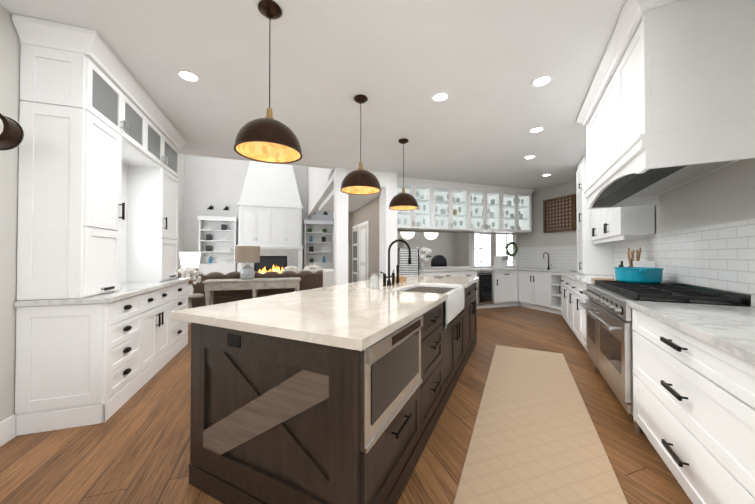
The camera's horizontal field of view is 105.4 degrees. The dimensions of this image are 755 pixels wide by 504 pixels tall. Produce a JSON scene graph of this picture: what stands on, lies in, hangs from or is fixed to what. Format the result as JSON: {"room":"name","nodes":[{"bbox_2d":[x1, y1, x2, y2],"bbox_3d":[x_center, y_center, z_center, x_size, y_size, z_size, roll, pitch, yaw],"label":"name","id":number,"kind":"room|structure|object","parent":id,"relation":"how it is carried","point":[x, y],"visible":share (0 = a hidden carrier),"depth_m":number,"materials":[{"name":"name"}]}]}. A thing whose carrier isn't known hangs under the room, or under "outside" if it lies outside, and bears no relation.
{"room":"kitchen and living room","nodes":[
{"label":"kitchen and living room","id":0,"kind":"room"},
{"bbox_2d":[0,4,20,421],"bbox_3d":[-2.346,-0.239,1.353,0.150,2.970,6.300,0,-1,-19],"label":"wall","id":1,"kind":"structure","parent":0,"point":[10,49],"depth_m":1.92,"materials":[{"name":"grey paint"}]},
{"bbox_2d":[0,414,15,446],"bbox_3d":[-1.863,1.156,0.163,2.677,0.150,2.677,0,-1,26],"label":"baseboard","id":2,"kind":"structure","parent":1,"relation":"attached to","point":[7,429],"depth_m":1.77,"materials":[{"name":"white wood"}]},
{"bbox_2d":[0,113,23,149],"bbox_3d":[-2.253,-0.732,1.676,0.224,0.244,0.124,0,-1,-19],"label":"wall sconce","id":3,"kind":"object","parent":1,"relation":"attached to","point":[11,134],"visible":1,"depth_m":1.70,"materials":[{"name":"brown metal"}]},
{"bbox_2d":[178,154,184,269],"bbox_3d":[-5.701,-1.484,6.992,0.185,5.600,6.200,0,-1,-19],"label":"wall","id":4,"kind":"structure","parent":0,"point":[181,178],"depth_m":9.52,"materials":[{"name":"white paint"}]},
{"bbox_2d":[179,151,335,168],"bbox_3d":[-2.764,-1.513,4.643,4.250,5.600,0.170,0,-1,-19],"label":"wall jog","id":5,"kind":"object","parent":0,"point":[241,158],"visible":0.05,"depth_m":4.80,"materials":[{"name":"white paint"}]},
{"bbox_2d":[184,155,332,270],"bbox_3d":[-4.268,-1.437,10.667,5.250,5.600,0.150,0,-1,-19],"label":"wall","id":6,"kind":"structure","parent":0,"point":[217,184],"depth_m":10.12,"materials":[{"name":"grey paint"}]},
{"bbox_2d":[0,0,625,211],"bbox_3d":[2.344,-1.497,5.536,11.400,0.350,11.200,0,-1,-19],"label":"ceiling","id":7,"kind":"structure","parent":0,"point":[400,63],"depth_m":2.56,"materials":[{"name":"white paint"}]},
{"bbox_2d":[176,69,200,82],"bbox_3d":[-1.705,-1.585,2.593,0.190,0.008,0.190,0,-1,26],"label":"recessed light","id":8,"kind":"object","parent":7,"relation":"in","point":[188,75],"visible":1,"depth_m":2.59,"materials":[{"name":"white plastic"}]},
{"bbox_2d":[234,0,301,163],"bbox_3d":[-0.705,-1.119,1.880,0.418,0.955,0.418,0,-1,26],"label":"pendant light","id":9,"kind":"object","parent":7,"relation":"hanging from","point":[268,138],"visible":1,"depth_m":1.85,"materials":[{"name":"brown metal"}]},
{"bbox_2d":[340,94,380,194],"bbox_3d":[-0.172,-1.106,2.955,0.418,0.955,0.418,0,-1,26],"label":"pendant light","id":10,"kind":"object","parent":7,"relation":"hanging from","point":[360,181],"visible":0.98,"depth_m":2.88,"materials":[{"name":"brown metal"}]},
{"bbox_2d":[389,138,417,210],"bbox_3d":[0.365,-1.092,4.039,0.418,0.955,0.418,0,-1,26],"label":"pendant light","id":11,"kind":"object","parent":7,"relation":"hanging from","point":[403,200],"visible":1,"depth_m":3.94,"materials":[{"name":"brown metal"}]},
{"bbox_2d":[400,232,414,238],"bbox_3d":[0.909,-0.944,8.687,0.474,1.133,0.474,0,-1,26],"label":"pendant light","id":12,"kind":"object","parent":7,"relation":"hanging from","point":[407,235],"visible":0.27,"depth_m":8.53,"materials":[{"name":"white glass"}]},
{"bbox_2d":[424,232,437,239],"bbox_3d":[1.667,-0.941,8.943,0.474,1.133,0.474,0,-1,26],"label":"pendant light","id":13,"kind":"object","parent":7,"relation":"hanging from","point":[430,235],"visible":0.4,"depth_m":8.78,"materials":[{"name":"white glass"}]},
{"bbox_2d":[431,92,449,101],"bbox_3d":[0.642,-1.580,2.937,0.190,0.008,0.190,0,-1,26],"label":"recessed light","id":14,"kind":"object","parent":7,"relation":"in","point":[440,96],"visible":1,"depth_m":2.93,"materials":[{"name":"white plastic"}]},
{"bbox_2d":[523,155,535,158],"bbox_3d":[2.501,-1.558,4.728,0.190,0.008,0.190,0,-1,26],"label":"recessed light","id":15,"kind":"object","parent":7,"relation":"in","point":[529,156],"visible":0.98,"depth_m":4.73,"materials":[{"name":"white plastic"}]},
{"bbox_2d":[528,126,544,132],"bbox_3d":[2.048,-1.571,3.702,0.190,0.008,0.190,0,-1,26],"label":"recessed light","id":16,"kind":"object","parent":7,"relation":"in","point":[536,129],"visible":1,"depth_m":3.69,"materials":[{"name":"white plastic"}]},
{"bbox_2d":[530,74,553,86],"bbox_3d":[1.524,-1.584,2.667,0.190,0.008,0.190,0,-1,26],"label":"recessed light","id":17,"kind":"object","parent":7,"relation":"in","point":[542,80],"visible":1,"depth_m":2.66,"materials":[{"name":"white plastic"}]},
{"bbox_2d":[0,306,692,503],"bbox_3d":[-0.714,1.346,6.943,28.000,0.060,28.000,0,-1,26],"label":"floor","id":18,"kind":"structure","parent":0,"point":[134,448],"depth_m":1.85,"materials":[{"name":"brown wood"}]},
{"bbox_2d":[12,14,190,435],"bbox_3d":[-2.530,-0.157,2.979,0.529,2.847,2.090,0,-1,-19],"label":"hutch","id":19,"kind":"object","parent":18,"relation":"on","point":[101,334],"visible":0.96,"depth_m":2.10,"materials":[{"name":"white wood"}]},
{"bbox_2d":[180,268,203,324],"bbox_3d":[-3.426,0.795,5.258,0.439,0.999,0.418,0,-1,26],"label":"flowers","id":20,"kind":"object","parent":18,"relation":"on","point":[194,274],"visible":0.71,"depth_m":5.22,"materials":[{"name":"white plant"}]},
{"bbox_2d":[197,216,237,273],"bbox_3d":[-5.500,0.074,9.935,1.180,2.560,0.405,0,-1,-19],"label":"bookcase","id":21,"kind":"object","parent":18,"relation":"on","point":[217,244],"visible":0.85,"depth_m":9.96,"materials":[{"name":"white wood"}]},
{"bbox_2d":[202,277,300,305],"bbox_3d":[-2.434,0.920,5.715,1.740,0.760,0.470,0,-1,-19],"label":"console","id":22,"kind":"object","parent":18,"relation":"on","point":[211,286],"visible":0.69,"depth_m":5.53},
{"bbox_2d":[235,246,259,279],"bbox_3d":[-2.565,0.213,5.675,0.450,0.650,0.450,0,-1,26],"label":"light","id":23,"kind":"object","parent":22,"relation":"on","point":[247,254],"visible":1,"depth_m":5.53,"materials":[{"name":"beige fabric"}]},
{"bbox_2d":[176,264,333,307],"bbox_3d":[-2.757,0.800,6.471,3.990,1.021,1.055,0,-1,-19],"label":"sofa","id":24,"kind":"object","parent":18,"relation":"on","point":[312,276],"visible":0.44,"depth_m":6.09,"materials":[{"name":"fabric"}]},
{"bbox_2d":[323,269,333,286],"bbox_3d":[-1.141,0.624,6.955,0.988,0.385,0.988,0,-1,26],"label":"throw blanket","id":25,"kind":"object","parent":24,"relation":"on","point":[328,274],"depth_m":6.48,"materials":[{"name":"white fabric"}]},
{"bbox_2d":[236,161,303,272],"bbox_3d":[-3.823,-1.341,10.365,2.220,5.400,0.695,0,-1,-19],"label":"fireplace","id":26,"kind":"object","parent":18,"relation":"on","point":[269,205],"visible":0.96,"depth_m":10.19,"materials":[{"name":"paint"}]},
{"bbox_2d":[303,220,333,268],"bbox_3d":[-2.240,0.087,11.034,1.180,2.560,0.405,0,-1,-19],"label":"bookcase","id":27,"kind":"object","parent":18,"relation":"on","point":[318,242],"visible":0.83,"depth_m":11.09,"materials":[{"name":"white wood"}]},
{"bbox_2d":[189,279,478,503],"bbox_3d":[0.206,0.824,2.796,1.100,0.880,3.329,0,-1,26],"label":"kitchen island","id":28,"kind":"object","parent":18,"relation":"on","point":[338,394],"depth_m":1.34,"materials":[{"name":"brown wood"}]},
{"bbox_2d":[171,275,474,350],"bbox_3d":[0.150,0.364,2.832,1.210,0.040,3.380,0,-1,26],"label":"island countertop","id":29,"kind":"structure","parent":28,"relation":"on","point":[347,316],"depth_m":1.57,"materials":[{"name":"white stone"}]},
{"bbox_2d":[370,273,378,288],"bbox_3d":[-0.028,0.270,2.710,0.080,0.145,0.078,0,-1,26],"label":"jar","id":30,"kind":"object","parent":29,"relation":"on","point":[374,279],"depth_m":2.68,"materials":[{"name":"clear glass"}]},
{"bbox_2d":[380,239,410,286],"bbox_3d":[0.237,0.108,3.001,0.273,0.476,0.428,0,-1,26],"label":"faucet","id":31,"kind":"object","parent":29,"relation":"on","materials":[{"name":"black metal"}]},
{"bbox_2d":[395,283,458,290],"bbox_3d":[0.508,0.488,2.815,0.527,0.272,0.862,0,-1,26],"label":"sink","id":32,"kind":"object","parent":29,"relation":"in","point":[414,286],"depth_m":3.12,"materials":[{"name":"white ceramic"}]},
{"bbox_2d":[334,167,347,284],"bbox_3d":[-0.685,-0.129,5.395,0.220,2.850,0.260,0,-1,-19],"label":"column","id":33,"kind":"structure","parent":18,"relation":"on","point":[340,236],"depth_m":5.28,"materials":[{"name":"white paint"}]},
{"bbox_2d":[381,172,396,277],"bbox_3d":[0.231,-0.125,5.714,0.240,2.850,0.280,0,-1,-19],"label":"column","id":34,"kind":"structure","parent":18,"relation":"on","point":[388,221],"depth_m":5.59,"materials":[{"name":"white paint"}]},
{"bbox_2d":[397,248,418,274],"bbox_3d":[0.625,0.611,5.817,0.490,1.382,0.320,0,-1,-19],"label":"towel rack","id":35,"kind":"object","parent":18,"relation":"on","point":[406,268],"visible":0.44,"depth_m":5.79,"materials":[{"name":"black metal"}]},
{"bbox_2d":[431,255,446,266],"bbox_3d":[1.623,0.707,8.036,0.450,1.245,0.450,0,-1,-19],"label":"dining chair","id":36,"kind":"object","parent":18,"relation":"on","point":[438,260],"visible":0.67,"depth_m":7.83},
{"bbox_2d":[420,275,478,308],"bbox_3d":[1.220,0.871,6.530,1.940,0.880,1.904,0,-1,26],"label":"base cabinet","id":37,"kind":"object","parent":18,"relation":"on","point":[477,293],"depth_m":6.54,"materials":[{"name":"white wood"}]},
{"bbox_2d":[479,275,494,308],"bbox_3d":[2.411,0.879,6.950,0.745,0.875,0.744,0,-1,26],"label":"wine cooler","id":38,"kind":"object","parent":18,"relation":"on","point":[486,282],"depth_m":6.69,"materials":[{"name":"black metal"}]},
{"bbox_2d":[495,275,520,306],"bbox_3d":[3.242,0.879,7.217,1.348,0.880,1.396,0,-1,26],"label":"base cabinet","id":39,"kind":"object","parent":18,"relation":"on","point":[497,287],"depth_m":6.86,"materials":[{"name":"white wood"}]},
{"bbox_2d":[399,267,526,274],"bbox_3d":[2.057,0.414,6.817,3.210,0.040,3.211,0,-1,26],"label":"countertop","id":40,"kind":"structure","parent":39,"relation":"on","point":[510,270],"depth_m":6.56,"materials":[{"name":"white stone"}]},
{"bbox_2d":[416,247,431,269],"bbox_3d":[0.984,0.130,6.401,0.376,0.515,0.493,0,-1,26],"label":"flowers","id":41,"kind":"object","parent":40,"relation":"on","point":[423,253],"visible":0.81,"depth_m":6.35,"materials":[{"name":"white plant"}]},
{"bbox_2d":[494,256,507,267],"bbox_3d":[3.128,0.249,7.257,0.200,0.298,0.300,0,-1,-19],"label":"coffee station","id":42,"kind":"object","parent":40,"relation":"on","point":[500,261],"visible":0.96,"depth_m":7.18,"materials":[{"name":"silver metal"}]},
{"bbox_2d":[518,272,545,310],"bbox_3d":[3.838,0.872,6.644,1.038,0.880,1.038,0,-1,26],"label":"base cabinet","id":43,"kind":"object","parent":18,"relation":"on","point":[538,288],"depth_m":6.56,"materials":[{"name":"white wood"}]},
{"bbox_2d":[518,268,576,271],"bbox_3d":[3.902,0.409,6.409,1.368,0.040,1.368,0,-1,26],"label":"countertop","id":44,"kind":"structure","parent":43,"relation":"on","point":[519,269],"depth_m":6.39,"materials":[{"name":"white stone"}]},
{"bbox_2d":[454,345,627,503],"bbox_3d":[1.143,1.249,2.100,0.770,0.012,3.670,0,-1,26],"label":"rug","id":45,"kind":"object","parent":18,"relation":"on","point":[535,438],"visible":0.9,"depth_m":1.86,"materials":[{"name":"beige fabric"}]},
{"bbox_2d":[546,272,561,314],"bbox_3d":[3.809,0.866,6.183,0.270,0.880,0.227,0,-1,26],"label":"base cabinet","id":46,"kind":"object","parent":18,"relation":"on","point":[553,279],"depth_m":6.15,"materials":[{"name":"white wood"}]},
{"bbox_2d":[559,276,562,315],"bbox_3d":[3.566,0.851,4.933,0.620,0.880,0.711,0,-1,26],"label":"base cabinet","id":47,"kind":"object","parent":18,"relation":"on","point":[561,286],"depth_m":5.34,"materials":[{"name":"white wood"}]},
{"bbox_2d":[563,276,570,327],"bbox_3d":[3.302,0.844,4.400,0.620,0.880,0.721,0,-1,26],"label":"base cabinet","id":48,"kind":"object","parent":18,"relation":"on","point":[566,283],"depth_m":4.75,"materials":[{"name":"white wood"}]},
{"bbox_2d":[571,280,578,338],"bbox_3d":[3.035,0.837,3.863,0.620,0.880,0.721,0,-1,26],"label":"base cabinet","id":49,"kind":"object","parent":18,"relation":"on","point":[573,285],"depth_m":4.07,"materials":[{"name":"white wood"}]},
{"bbox_2d":[560,272,614,287],"bbox_3d":[3.171,0.381,4.170,0.645,0.040,2.440,0,-1,26],"label":"countertop","id":50,"kind":"structure","parent":49,"relation":"on","point":[579,278],"depth_m":4.05,"materials":[{"name":"white stone"}]},
{"bbox_2d":[591,278,616,280],"bbox_3d":[2.671,0.335,3.347,0.230,0.028,0.380,0,-1,26],"label":"cutting board","id":51,"kind":"object","parent":50,"relation":"on","point":[593,279],"visible":0.38,"depth_m":3.36,"materials":[{"name":"brown wood"}]},
{"bbox_2d":[627,247,640,266],"bbox_3d":[2.914,0.148,3.266,0.127,0.401,0.173,0,-1,26],"label":"utensils","id":52,"kind":"object","parent":50,"relation":"on","point":[638,253],"visible":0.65,"depth_m":3.27,"materials":[{"name":"brown wood"}]},
{"bbox_2d":[633,261,654,267],"bbox_3d":[2.862,0.222,3.092,0.200,0.248,0.090,0,-1,26],"label":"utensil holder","id":53,"kind":"object","parent":50,"relation":"on","point":[643,263],"visible":0.1,"depth_m":3.11,"materials":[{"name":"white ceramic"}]},
{"bbox_2d":[579,284,587,351],"bbox_3d":[2.785,0.831,3.357,0.620,0.880,0.650,0,-1,26],"label":"base cabinet","id":54,"kind":"object","parent":18,"relation":"on","point":[582,297],"depth_m":3.61,"materials":[{"name":"white wood"}]},
{"bbox_2d":[578,279,754,432],"bbox_3d":[2.284,0.765,2.481,0.729,0.990,1.345,0,-1,26],"label":"range","id":55,"kind":"object","parent":18,"relation":"on","point":[609,336],"visible":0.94,"depth_m":2.20,"materials":[{"name":"silver metal"}]},
{"bbox_2d":[614,267,663,283],"bbox_3d":[2.579,0.227,2.847,0.368,0.145,0.430,0,-1,26],"label":"pot","id":56,"kind":"object","parent":55,"relation":"on","point":[646,275],"visible":1,"depth_m":2.72,"materials":[{"name":"ceramic"}]},
{"bbox_2d":[632,308,754,503],"bbox_3d":[1.755,0.805,1.279,0.620,0.880,1.249,0,-1,26],"label":"base cabinet","id":57,"kind":"object","parent":18,"relation":"on","point":[694,391],"depth_m":1.27,"materials":[{"name":"white wood"}]},
{"bbox_2d":[627,300,754,367],"bbox_3d":[1.697,0.344,1.196,0.645,0.040,1.460,0,-1,26],"label":"countertop","id":58,"kind":"structure","parent":57,"relation":"on","point":[730,329],"depth_m":1.35,"materials":[{"name":"white stone"}]},
{"bbox_3d":[-5.182,1.029,7.948,0.560,0.600,0.560,0,-1,26],"label":"side table","id":59,"kind":"object","parent":18,"relation":"on","visible":0},
{"bbox_2d":[179,252,200,267],"bbox_3d":[-5.182,0.367,7.956,0.494,0.720,0.494,0,-1,26],"label":"lamp","id":60,"kind":"object","parent":59,"relation":"on","point":[190,259],"visible":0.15,"depth_m":7.78,"materials":[{"name":"white fabric"}]},
{"bbox_2d":[348,168,385,189],"bbox_3d":[-0.283,-1.400,5.721,0.740,0.300,0.570,0,-1,-19],"label":"header beam","id":61,"kind":"structure","parent":0,"point":[380,176],"depth_m":5.54,"materials":[{"name":"white paint"}]},
{"bbox_2d":[308,167,517,282],"bbox_3d":[-0.554,-1.452,9.506,10.161,5.600,7.552,0,-1,26],"label":"wall","id":62,"kind":"structure","parent":0,"point":[452,249],"depth_m":8.85,"materials":[{"name":"grey paint"}]},
{"bbox_2d":[397,177,532,233],"bbox_3d":[1.961,-1.009,6.776,3.670,1.046,0.705,0,-1,-19],"label":"glass cabinets","id":63,"kind":"object","parent":62,"relation":"attached to","point":[448,206],"visible":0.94,"depth_m":6.63,"materials":[{"name":"white glass"}]},
{"bbox_2d":[505,234,517,256],"bbox_3d":[3.556,-0.169,7.618,0.428,0.607,0.054,0,-1,-19],"label":"wreath","id":64,"kind":"object","parent":62,"relation":"attached to","point":[508,253],"visible":1,"depth_m":7.60,"materials":[{"name":"green plant"}]},
{"bbox_2d":[518,181,576,269],"bbox_3d":[4.182,-0.170,6.876,0.150,2.970,1.935,0,-1,-19],"label":"wall","id":65,"kind":"structure","parent":0,"point":[536,237],"depth_m":6.90,"materials":[{"name":"grey paint"}]},
{"bbox_2d":[518,245,576,269],"bbox_3d":[4.104,0.129,6.854,0.006,0.528,1.910,0,-1,-19],"label":"backsplash","id":66,"kind":"structure","parent":65,"relation":"attached to","point":[562,257],"depth_m":6.85,"materials":[{"name":"white tile"}]},
{"bbox_2d":[543,194,576,232],"bbox_3d":[4.157,-0.859,6.583,0.065,0.780,0.780,0,-1,-19],"label":"wall decor","id":67,"kind":"object","parent":65,"relation":"attached to","point":[573,225],"visible":1,"depth_m":6.58,"materials":[{"name":"wood"}]},
{"bbox_2d":[640,158,754,236],"bbox_3d":[2.168,-0.241,1.237,0.150,2.970,10.300,0,-1,26],"label":"wall","id":68,"kind":"structure","parent":0,"point":[725,194],"depth_m":2.21,"materials":[{"name":"grey paint"}]},
{"bbox_2d":[576,156,654,274],"bbox_3d":[3.268,-0.603,4.145,0.438,1.924,2.080,0,-1,26],"label":"upper cabinet","id":69,"kind":"object","parent":68,"relation":"attached to","point":[600,231],"visible":0.5,"depth_m":4.50,"materials":[{"name":"white wood"}]},
{"bbox_2d":[576,0,754,208],"bbox_3d":[2.263,-1.044,2.417,0.700,1.086,1.880,0,-1,26],"label":"range hood","id":70,"kind":"object","parent":68,"relation":"attached to","point":[668,103],"visible":1,"depth_m":1.73,"materials":[{"name":"wood"}]},
{"bbox_2d":[614,218,754,293],"bbox_3d":[2.834,0.073,2.761,0.004,0.540,5.270,0,-1,26],"label":"backsplash","id":71,"kind":"structure","parent":68,"relation":"attached to","point":[721,256],"depth_m":2.28,"materials":[{"name":"white tile"}]}
]}

